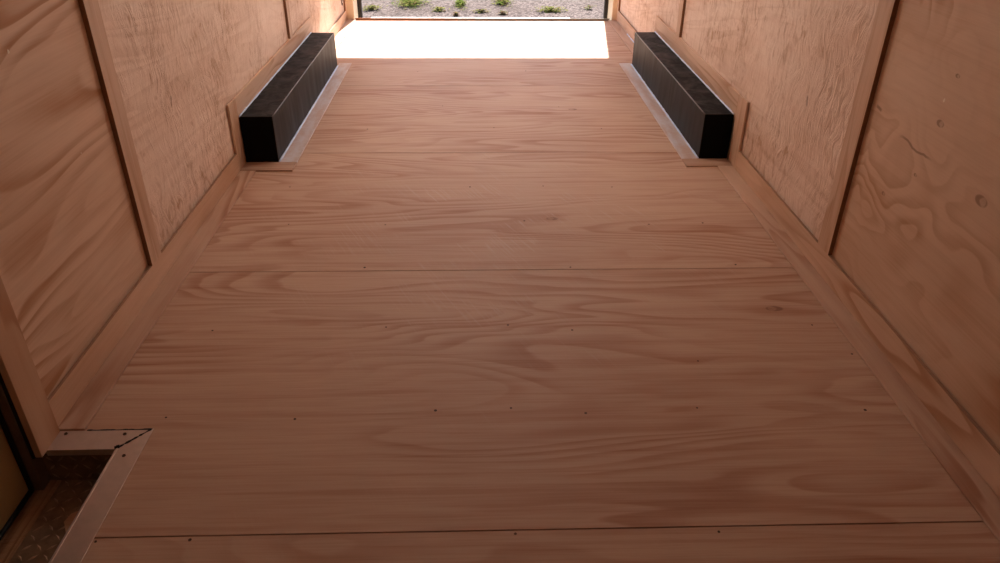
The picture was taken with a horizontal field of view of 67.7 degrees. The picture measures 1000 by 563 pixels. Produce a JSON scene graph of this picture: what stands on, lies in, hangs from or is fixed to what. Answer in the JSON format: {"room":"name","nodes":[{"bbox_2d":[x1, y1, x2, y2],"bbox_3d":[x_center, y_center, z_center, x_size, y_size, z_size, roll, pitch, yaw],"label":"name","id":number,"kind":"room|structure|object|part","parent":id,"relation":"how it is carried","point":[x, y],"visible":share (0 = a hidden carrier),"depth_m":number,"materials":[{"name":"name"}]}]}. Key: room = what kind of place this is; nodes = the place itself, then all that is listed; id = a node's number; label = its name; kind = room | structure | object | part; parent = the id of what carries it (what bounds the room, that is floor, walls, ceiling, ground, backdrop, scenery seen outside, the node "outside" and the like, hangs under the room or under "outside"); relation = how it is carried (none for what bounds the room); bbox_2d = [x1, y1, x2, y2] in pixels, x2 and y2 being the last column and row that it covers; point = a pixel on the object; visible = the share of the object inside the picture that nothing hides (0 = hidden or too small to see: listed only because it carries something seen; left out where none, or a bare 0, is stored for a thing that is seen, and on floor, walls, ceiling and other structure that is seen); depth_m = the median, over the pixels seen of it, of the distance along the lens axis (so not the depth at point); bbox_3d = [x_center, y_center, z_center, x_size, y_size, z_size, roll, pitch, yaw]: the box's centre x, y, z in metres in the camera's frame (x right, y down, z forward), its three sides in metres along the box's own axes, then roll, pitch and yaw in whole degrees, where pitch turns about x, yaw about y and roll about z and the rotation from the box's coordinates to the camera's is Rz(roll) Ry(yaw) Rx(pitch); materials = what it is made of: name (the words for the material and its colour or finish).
{"room":"cargo trailer interior","nodes":[
{"label":"cargo trailer interior","id":0,"kind":"room"},
{"bbox_2d":[0,0,343,398],"bbox_3d":[-1.254,-0.984,2.453,0.052,2.170,8.540,0,31,-2],"label":"wall","id":1,"kind":"structure","parent":0,"point":[71,247],"depth_m":2.26,"materials":[{"name":"brown wood"}]},
{"bbox_2d":[0,425,27,530],"bbox_3d":[-1.214,-0.075,1.147,0.075,1.910,0.865,0,31,-2],"label":"door","id":2,"kind":"structure","parent":1,"relation":"in","point":[13,487],"depth_m":1.87,"materials":[{"name":"wood"}]},
{"bbox_2d":[0,373,50,540],"bbox_3d":[-1.194,-0.074,1.145,0.044,1.910,0.879,0,31,-2],"label":"door frame","id":3,"kind":"structure","parent":1,"relation":"attached to","point":[34,471],"depth_m":1.88,"materials":[{"name":"brown wood"}]},
{"bbox_2d":[0,276,59,457],"bbox_3d":[-1.182,-0.455,1.436,0.027,2.049,0.097,0,31,-2],"label":"board","id":4,"kind":"object","parent":1,"relation":"attached to","point":[18,371],"visible":1,"depth_m":1.84,"materials":[{"name":"brown wood"}]},
{"bbox_3d":[-1.211,-0.667,1.797,0.006,2.050,0.843,0,31,-2],"label":"wall panel","id":5,"kind":"part","parent":1,"relation":"part of","materials":[{"name":"brown wood"}]},
{"bbox_2d":[78,0,161,265],"bbox_3d":[-1.212,-0.921,2.140,0.016,1.959,0.090,0,31,-2],"label":"batten","id":6,"kind":"object","parent":1,"relation":"attached to","point":[90,9],"visible":1,"depth_m":2.37,"materials":[{"name":"brown wood"}]},
{"bbox_3d":[-1.261,-1.496,3.205,0.006,2.050,2.423,0,31,-2],"label":"wall panel","id":7,"kind":"part","parent":1,"relation":"part of","materials":[{"name":"brown wood"}]},
{"bbox_2d":[48,10,346,425],"bbox_3d":[-1.277,-0.997,4.287,0.011,0.091,5.367,0,31,-2],"label":"baseboard","id":8,"kind":"structure","parent":1,"relation":"attached to","point":[65,395],"depth_m":2.47,"materials":[{"name":"brown wood"}]},
{"bbox_3d":[-1.336,-1.975,5.945,0.011,0.091,1.515,0,31,-2],"label":"skirting","id":9,"kind":"part","parent":8,"relation":"part of","materials":[{"name":"brown wood"}]},
{"bbox_2d":[226,17,312,169],"bbox_3d":[-1.281,-1.179,4.364,0.011,0.325,2.016,0,31,-2],"label":"trim board","id":10,"kind":"object","parent":1,"relation":"attached to","point":[242,99],"visible":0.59,"depth_m":3.84,"materials":[{"name":"brown wood"}]},
{"bbox_2d":[283,0,292,38],"bbox_3d":[-1.285,-2.248,4.161,0.016,1.725,0.070,0,31,-2],"label":"batten","id":11,"kind":"object","parent":1,"relation":"attached to","point":[285,2],"visible":1,"depth_m":4.52,"materials":[{"name":"brown wood"}]},
{"bbox_3d":[-1.330,-2.657,5.175,0.006,2.050,2.148,0,31,-2],"label":"wall panel","id":12,"kind":"part","parent":1,"relation":"part of","materials":[{"name":"brown wood"}]},
{"bbox_2d":[79,20,999,562],"bbox_3d":[-0.025,-0.141,2.992,2.468,0.051,8.538,0,31,-2],"label":"floor","id":13,"kind":"structure","parent":0,"point":[489,310],"depth_m":2.26,"materials":[{"name":"brown wood"}]},
{"bbox_2d":[9,453,111,562],"bbox_3d":[-1.098,0.719,1.609,0.248,0.138,0.876,0,31,-2],"label":"well","id":14,"kind":"object","parent":13,"relation":"in","point":[78,474],"visible":0.5,"depth_m":1.94,"materials":[{"name":"brown metal"}]},
{"bbox_2d":[0,480,61,562],"bbox_3d":[-1.194,0.762,1.631,0.061,0.022,0.868,0,31,-2],"label":"threshold","id":15,"kind":"object","parent":14,"relation":"attached to","point":[17,532],"visible":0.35,"depth_m":1.88,"materials":[{"name":"brown wood"}]},
{"bbox_2d":[64,511,78,531],"bbox_3d":[-1.053,0.606,1.867,0.078,0.007,0.124,0,31,-2],"label":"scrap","id":16,"kind":"object","parent":14,"relation":"on","point":[69,520],"visible":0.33,"depth_m":1.87,"materials":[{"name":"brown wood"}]},
{"bbox_2d":[46,428,151,455],"bbox_3d":[-1.063,0.422,1.976,0.256,0.026,0.080,0,31,-2],"label":"edging","id":17,"kind":"object","parent":13,"relation":"on","point":[102,441],"visible":0.96,"depth_m":1.97,"materials":[{"name":"metal"}]},
{"bbox_2d":[48,428,153,562],"bbox_3d":[-0.953,0.659,1.586,0.069,0.028,1.000,0,31,-2],"label":"edging","id":18,"kind":"object","parent":13,"relation":"on","point":[82,531],"visible":1,"depth_m":1.78,"materials":[{"name":"metal"}]},
{"bbox_2d":[58,171,255,430],"bbox_3d":[-1.181,-0.065,2.789,0.075,0.008,1.829,0,31,-2],"label":"floor strip","id":19,"kind":"object","parent":13,"relation":"on","point":[87,405],"visible":0.93,"depth_m":2.47,"materials":[{"name":"brown wood"}]},
{"bbox_2d":[240,162,296,171],"bbox_3d":[-1.124,-0.558,3.626,0.248,0.008,0.108,0,31,-2],"label":"floor strip","id":20,"kind":"object","parent":13,"relation":"on","point":[248,166],"visible":1,"depth_m":3.62,"materials":[{"name":"brown wood"}]},
{"bbox_2d":[238,32,337,161],"bbox_3d":[-1.193,-1.153,4.404,0.172,0.240,1.834,0,31,-2],"label":"box","id":21,"kind":"object","parent":13,"relation":"on","point":[270,123],"visible":1,"depth_m":4.00,"materials":[{"name":"black paint"}]},
{"bbox_2d":[281,63,351,161],"bbox_3d":[-1.074,-1.071,4.498,0.088,0.008,1.909,0,31,-2],"label":"floor strip","id":22,"kind":"object","parent":13,"relation":"on","point":[305,133],"visible":1,"depth_m":4.28,"materials":[{"name":"silver metal"}]},
{"bbox_2d":[335,19,355,49],"bbox_3d":[-1.293,-1.939,5.968,0.075,0.008,1.515,0,31,-2],"label":"floor strip","id":23,"kind":"object","parent":13,"relation":"on","point":[344,30],"visible":0.51,"depth_m":6.20,"materials":[{"name":"brown wood"}]},
{"bbox_2d":[608,20,633,53],"bbox_3d":[1.028,-1.960,6.041,0.076,0.008,1.510,0,31,-2],"label":"floor strip","id":24,"kind":"object","parent":13,"relation":"on","point":[616,26],"visible":0.56,"depth_m":6.19,"materials":[{"name":"brown wood"}]},
{"bbox_2d":[619,63,697,158],"bbox_3d":[0.931,-1.096,4.574,0.082,0.008,1.887,0,31,-2],"label":"floor strip","id":25,"kind":"object","parent":13,"relation":"on","point":[671,132],"visible":1,"depth_m":4.35,"materials":[{"name":"silver metal"}]},
{"bbox_2d":[631,31,733,158],"bbox_3d":[1.044,-1.187,4.500,0.157,0.240,1.841,0,31,-2],"label":"box","id":26,"kind":"object","parent":13,"relation":"on","point":[702,119],"visible":1,"depth_m":4.11,"materials":[{"name":"black paint"}]},
{"bbox_2d":[682,158,732,166],"bbox_3d":[1.033,-0.593,3.721,0.230,0.008,0.096,0,31,-2],"label":"floor strip","id":27,"kind":"object","parent":13,"relation":"on","point":[716,162],"visible":1,"depth_m":3.71,"materials":[{"name":"brown wood"}]},
{"bbox_2d":[718,166,999,542],"bbox_3d":[1.188,0.711,1.509,0.076,0.008,5.045,0,31,-2],"label":"floor strip","id":28,"kind":"object","parent":13,"relation":"on","point":[982,498],"visible":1,"depth_m":2.23,"materials":[{"name":"brown wood"}]},
{"bbox_2d":[620,0,999,449],"bbox_3d":[1.220,-1.004,2.529,0.052,2.170,8.540,0,31,-2],"label":"wall","id":29,"kind":"structure","parent":0,"point":[918,235],"depth_m":2.26,"materials":[{"name":"brown wood"}]},
{"bbox_2d":[355,17,608,20],"bbox_3d":[-0.161,-2.216,6.888,2.528,0.470,0.279,0,31,-2],"label":"door sill","id":30,"kind":"structure","parent":29,"relation":"attached to","point":[371,18],"depth_m":6.66,"materials":[{"name":"metal"}]},
{"bbox_2d":[346,0,362,19],"bbox_3d":[-1.335,-3.064,6.346,0.163,2.162,0.279,0,31,-2],"label":"post","id":31,"kind":"object","parent":30,"relation":"on","point":[354,7],"depth_m":6.62,"materials":[{"name":"beige paint"}]},
{"bbox_2d":[603,0,617,19],"bbox_3d":[1.041,-3.084,6.418,0.139,2.162,0.279,0,31,-2],"label":"post","id":32,"kind":"object","parent":30,"relation":"on","point":[610,6],"depth_m":6.74,"materials":[{"name":"beige paint"}]},
{"bbox_2d":[617,0,620,10],"bbox_3d":[1.060,-3.251,6.123,0.016,1.951,0.060,0,31,-2],"label":"batten","id":33,"kind":"object","parent":29,"relation":"attached to","point":[619,1],"visible":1,"depth_m":6.57,"materials":[{"name":"brown wood"}]},
{"bbox_3d":[1.102,-2.678,5.249,0.006,2.050,2.148,0,31,-2],"label":"wall panel","id":34,"kind":"part","parent":29,"relation":"part of","materials":[{"name":"brown wood"}]},
{"bbox_2d":[676,0,685,36],"bbox_3d":[1.126,-2.275,4.233,0.016,1.712,0.086,0,31,-2],"label":"batten","id":35,"kind":"object","parent":29,"relation":"attached to","point":[682,5],"visible":1,"depth_m":4.59,"materials":[{"name":"brown wood"}]},
{"bbox_2d":[654,16,748,168],"bbox_3d":[1.127,-1.203,4.433,0.011,0.338,2.019,0,31,-2],"label":"trim board","id":36,"kind":"object","parent":29,"relation":"attached to","point":[723,89],"visible":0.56,"depth_m":3.92,"materials":[{"name":"brown wood"}]},
{"bbox_3d":[1.172,-1.524,3.291,0.006,2.050,2.396,0,31,-2],"label":"wall panel","id":37,"kind":"part","parent":29,"relation":"part of","materials":[{"name":"brown wood"}]},
{"bbox_2d":[616,10,999,498],"bbox_3d":[1.179,-0.215,2.992,0.011,0.099,8.540,0,31,-2],"label":"baseboard","id":38,"kind":"structure","parent":29,"relation":"attached to","point":[981,452],"depth_m":2.31,"materials":[{"name":"brown wood"}]},
{"bbox_3d":[1.072,-1.998,6.017,0.011,0.099,1.515,0,31,-2],"label":"skirting","id":39,"kind":"part","parent":38,"relation":"part of","materials":[{"name":"brown wood"}]},
{"bbox_2d":[818,0,899,254],"bbox_3d":[1.198,-0.959,2.235,0.016,1.951,0.094,0,31,-2],"label":"batten","id":40,"kind":"object","parent":29,"relation":"attached to","point":[886,11],"visible":1,"depth_m":2.47,"materials":[{"name":"brown wood"}]},
{"bbox_3d":[1.245,-0.298,1.211,0.006,2.050,2.430,0,31,-2],"label":"wall panel","id":41,"kind":"part","parent":29,"relation":"part of","materials":[{"name":"brown wood"}]},
{"label":"outside","id":42,"kind":"structure","parent":0,"visible":0},
{"bbox_2d":[362,0,603,17],"bbox_3d":[-0.717,-10.016,20.781,60.000,0.042,70.000,0,31,-2],"label":"ground","id":43,"kind":"structure","parent":42,"point":[521,8],"depth_m":9.94,"materials":[{"name":"grey gravel"}]},
{"bbox_2d":[363,4,387,10],"bbox_3d":[-1.662,-3.621,9.849,0.386,0.061,0.330,0,31,-2],"label":"clump","id":44,"kind":"object","parent":43,"relation":"on","point":[372,7],"visible":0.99,"depth_m":9.83,"materials":[{"name":"green plant"}]},
{"bbox_2d":[383,0,431,10],"bbox_3d":[-1.243,-3.829,10.199,0.683,0.076,1.300,4,31,6],"label":"clump","id":45,"kind":"object","parent":43,"relation":"on","point":[411,3],"visible":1,"depth_m":10.09,"materials":[{"name":"green plant"}]},
{"bbox_2d":[431,6,449,11],"bbox_3d":[-0.780,-3.563,9.762,0.264,0.059,0.241,25,38,35],"label":"clump","id":46,"kind":"object","parent":43,"relation":"on","point":[439,9],"visible":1,"depth_m":9.74,"materials":[{"name":"green plant"}]},
{"bbox_2d":[451,0,466,11],"bbox_3d":[-0.548,-3.776,10.115,0.230,0.074,1.092,0,31,-2],"label":"clump","id":47,"kind":"object","parent":43,"relation":"on","point":[459,3],"visible":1,"depth_m":10.07,"materials":[{"name":"green plant"}]},
{"bbox_2d":[470,9,490,12],"bbox_3d":[-0.250,-3.502,9.666,0.265,0.062,0.151,4,31,6],"label":"clump","id":48,"kind":"object","parent":43,"relation":"on","point":[481,10],"visible":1,"depth_m":9.66,"materials":[{"name":"green plant"}]},
{"bbox_2d":[490,0,513,6],"bbox_3d":[0.037,-3.876,10.300,0.400,0.074,0.822,0,31,-2],"label":"clump","id":49,"kind":"object","parent":43,"relation":"on","point":[501,2],"visible":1,"depth_m":10.20,"materials":[{"name":"green plant"}]},
{"bbox_2d":[534,5,567,12],"bbox_3d":[0.652,-3.569,9.785,0.505,0.075,0.365,0,31,-2],"label":"clump","id":50,"kind":"object","parent":43,"relation":"on","point":[551,9],"visible":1,"depth_m":9.77,"materials":[{"name":"green plant"}]}
]}

